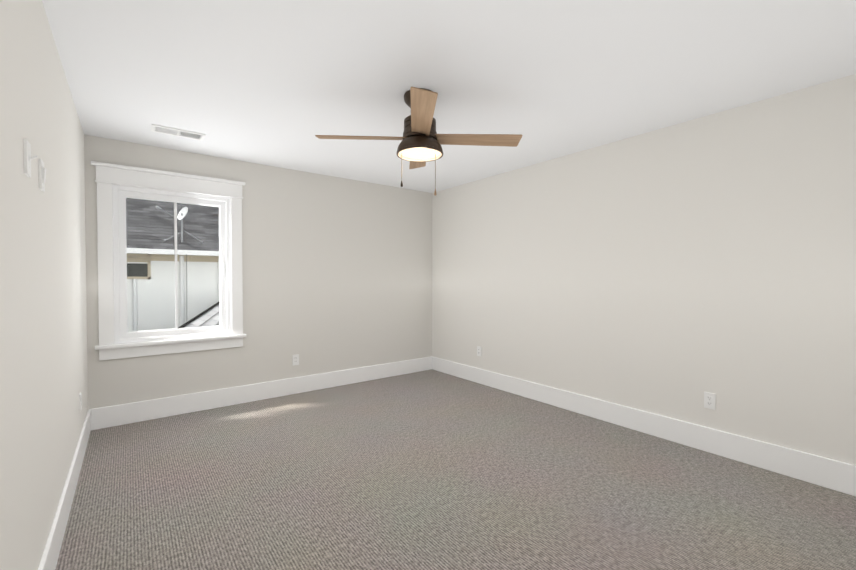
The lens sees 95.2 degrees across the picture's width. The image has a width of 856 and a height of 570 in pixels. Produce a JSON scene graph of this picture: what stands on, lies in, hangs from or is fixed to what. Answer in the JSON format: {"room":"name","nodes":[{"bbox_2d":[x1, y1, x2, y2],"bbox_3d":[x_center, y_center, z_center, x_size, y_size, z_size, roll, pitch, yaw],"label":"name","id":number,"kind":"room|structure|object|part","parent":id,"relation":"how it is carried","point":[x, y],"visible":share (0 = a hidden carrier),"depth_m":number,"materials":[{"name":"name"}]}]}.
{"room":"empty bedroom","nodes":[
{"label":"empty bedroom","id":0,"kind":"room"},
{"bbox_2d":[0,0,87,569],"bbox_3d":[-1.407,0.021,1.244,0.160,2.440,5.170,-1,1,-37],"label":"wall","id":1,"kind":"structure","parent":0,"point":[43,349],"depth_m":1.50,"materials":[{"name":"white paint"}]},
{"bbox_2d":[23,139,37,176],"bbox_3d":[-1.389,-0.442,1.369,0.031,0.117,0.070,-1,1,-37],"label":"switch plate","id":2,"kind":"object","parent":1,"relation":"attached to","point":[28,158],"visible":1,"depth_m":1.34,"materials":[{"name":"white plastic"}]},
{"bbox_2d":[38,159,45,190],"bbox_3d":[-1.565,-0.445,1.587,0.016,0.117,0.070,-1,1,-37],"label":"switch plate","id":3,"kind":"object","parent":1,"relation":"attached to","point":[42,173],"visible":1,"depth_m":1.57,"materials":[{"name":"white plastic"}]},
{"bbox_2d":[38,409,90,569],"bbox_3d":[-1.337,1.151,1.316,0.016,0.178,4.850,-1,1,-37],"label":"baseboard","id":4,"kind":"structure","parent":1,"relation":"attached to","point":[50,555],"depth_m":1.96,"materials":[{"name":"white wood"}]},
{"bbox_2d":[79,393,81,410],"bbox_3d":[-2.424,0.816,2.727,0.009,0.115,0.070,-1,1,-37],"label":"electrical outlet","id":5,"kind":"object","parent":1,"relation":"attached to","point":[80,400],"visible":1,"depth_m":2.70,"materials":[{"name":"white plastic"}]},
{"bbox_2d":[84,135,431,408],"bbox_3d":[-1.427,-0.033,4.381,3.620,2.440,0.160,-1,1,-37],"label":"wall","id":6,"kind":"structure","parent":0,"point":[336,273],"depth_m":4.28,"materials":[{"name":"white paint"}]},
{"bbox_2d":[91,161,244,360],"bbox_3d":[-2.352,-0.199,3.641,1.173,1.647,0.208,-1,1,-37],"label":"window","id":7,"kind":"structure","parent":6,"relation":"in","point":[117,339],"depth_m":3.53,"materials":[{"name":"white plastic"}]},
{"bbox_3d":[-2.343,-0.167,3.635,0.835,1.310,0.099,-1,1,-37],"label":"window sash","id":8,"kind":"part","parent":7,"relation":"part of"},
{"bbox_3d":[-2.355,-0.180,3.650,0.741,1.190,0.006,-1,1,-37],"label":"glass","id":9,"kind":"part","parent":7,"relation":"part of","materials":[{"name":"clear glass"}]},
{"bbox_2d":[95,334,246,349],"bbox_3d":[-2.315,0.515,3.609,1.163,0.028,0.102,-1,1,-37],"label":"window sill","id":10,"kind":"structure","parent":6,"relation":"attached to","point":[165,342],"depth_m":3.53,"materials":[{"name":"white wood"}]},
{"bbox_2d":[91,357,431,429],"bbox_3d":[-1.373,1.099,4.330,3.588,0.178,0.016,-1,1,-37],"label":"baseboard","id":11,"kind":"structure","parent":6,"relation":"attached to","point":[119,414],"depth_m":3.93,"materials":[{"name":"white wood"}]},
{"bbox_2d":[292,354,298,364],"bbox_3d":[-1.447,0.819,4.274,0.070,0.115,0.009,-1,1,-37],"label":"electrical outlet","id":12,"kind":"object","parent":6,"relation":"attached to","point":[295,359],"visible":1,"depth_m":4.27,"materials":[{"name":"white plastic"}]},
{"bbox_2d":[42,0,855,192],"bbox_3d":[0.095,-1.279,2.370,3.940,0.120,5.170,-1,1,-37],"label":"ceiling","id":13,"kind":"structure","parent":0,"point":[279,83],"depth_m":2.20,"materials":[{"name":"white paint"}]},
{"bbox_2d":[151,124,205,140],"bbox_3d":[-2.010,-1.227,3.147,0.360,0.010,0.160,-1,1,-37],"label":"ceiling vent","id":14,"kind":"object","parent":13,"relation":"in","point":[176,132],"visible":1,"depth_m":3.13,"materials":[{"name":"white plastic"}]},
{"bbox_2d":[315,87,521,195],"bbox_3d":[-0.052,-0.901,2.527,1.011,0.640,1.011,1,1,42],"label":"ceiling fan","id":15,"kind":"object","parent":13,"relation":"hanging from","point":[419,146],"visible":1,"depth_m":2.46,"materials":[{"name":"brown wood"}]},
{"bbox_3d":[-0.419,-0.945,2.507,0.575,0.034,0.133,0,1,-3],"label":"blade","id":16,"kind":"part","parent":15,"relation":"part of","materials":[{"name":"brown wood"}]},
{"bbox_3d":[-0.071,-0.951,2.893,0.133,0.034,0.575,0,1,-3],"label":"blade","id":17,"kind":"part","parent":15,"relation":"part of","materials":[{"name":"brown wood"}]},
{"bbox_3d":[-0.052,-0.849,2.528,0.282,0.015,0.282,-1,1,-37],"label":"lamp shade","id":18,"kind":"part","parent":15,"relation":"part of","materials":[{"name":"beige glass"}]},
{"bbox_3d":[-0.052,-1.031,2.525,0.302,0.380,0.302,-1,1,-37],"label":"motor","id":19,"kind":"part","parent":15,"relation":"part of","materials":[{"name":"brown metal"}]},
{"bbox_3d":[-0.033,-0.939,2.159,0.133,0.034,0.575,0,1,-3],"label":"blade","id":20,"kind":"part","parent":15,"relation":"part of","materials":[{"name":"brown wood"}]},
{"bbox_3d":[0.315,-0.946,2.545,0.575,0.034,0.133,0,1,-3],"label":"blade","id":21,"kind":"part","parent":15,"relation":"part of","materials":[{"name":"brown wood"}]},
{"bbox_2d":[55,369,855,569],"bbox_3d":[0.095,1.271,2.413,3.940,0.100,5.170,-1,1,-37],"label":"floor","id":22,"kind":"structure","parent":0,"point":[431,469],"depth_m":2.27,"materials":[{"name":"carpet"}]},
{"bbox_2d":[432,74,855,464],"bbox_3d":[1.596,-0.018,3.539,0.160,2.440,5.170,-1,1,-37],"label":"wall","id":23,"kind":"structure","parent":0,"point":[676,271],"depth_m":2.95,"materials":[{"name":"white paint"}]},
{"bbox_2d":[477,346,480,355],"bbox_3d":[0.615,0.797,4.697,0.009,0.115,0.070,-1,1,-37],"label":"electrical outlet","id":24,"kind":"object","parent":23,"relation":"attached to","point":[478,350],"visible":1,"depth_m":4.70,"materials":[{"name":"white plastic"}]},
{"bbox_2d":[432,356,855,495],"bbox_3d":[1.526,1.113,3.505,0.016,0.178,4.850,-1,1,-37],"label":"baseboard","id":25,"kind":"structure","parent":23,"relation":"attached to","point":[836,475],"depth_m":2.95,"materials":[{"name":"white wood"}]},
{"bbox_2d":[704,392,715,409],"bbox_3d":[2.042,0.839,2.831,0.009,0.115,0.070,-1,1,-37],"label":"electrical outlet","id":26,"kind":"object","parent":23,"relation":"attached to","point":[709,400],"visible":1,"depth_m":2.83,"materials":[{"name":"white plastic"}]},
{"label":"outside","id":27,"kind":"structure","parent":0,"visible":0},
{"bbox_2d":[127,248,219,331],"bbox_3d":[-3.963,1.768,7.219,11.000,4.742,0.700,-1,1,-37],"label":"neighbouring house","id":28,"kind":"structure","parent":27,"point":[192,282],"depth_m":6.86,"materials":[{"name":"white paint"}]},
{"bbox_2d":[126,198,218,250],"bbox_3d":[-5.150,-2.301,8.702,11.000,3.405,4.512,-1,1,-37],"label":"shingles","id":29,"kind":"object","parent":28,"relation":"on","point":[208,233],"depth_m":7.07,"materials":[{"name":"grey"}]},
{"bbox_2d":[156,206,202,273],"bbox_3d":[-4.276,1.387,6.787,0.706,5.520,0.423,-1,1,-37],"label":"dish","id":30,"kind":"object","parent":28,"relation":"attached to","point":[181,216],"depth_m":6.80,"materials":[{"name":"grey metal"}]},
{"bbox_2d":[178,301,219,327],"bbox_3d":[-1.984,0.999,6.469,4.860,1.684,3.691,-1,1,-37],"label":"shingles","id":31,"kind":"object","parent":28,"relation":"attached to","point":[214,314],"depth_m":5.58,"materials":[{"name":"white"}]}
]}

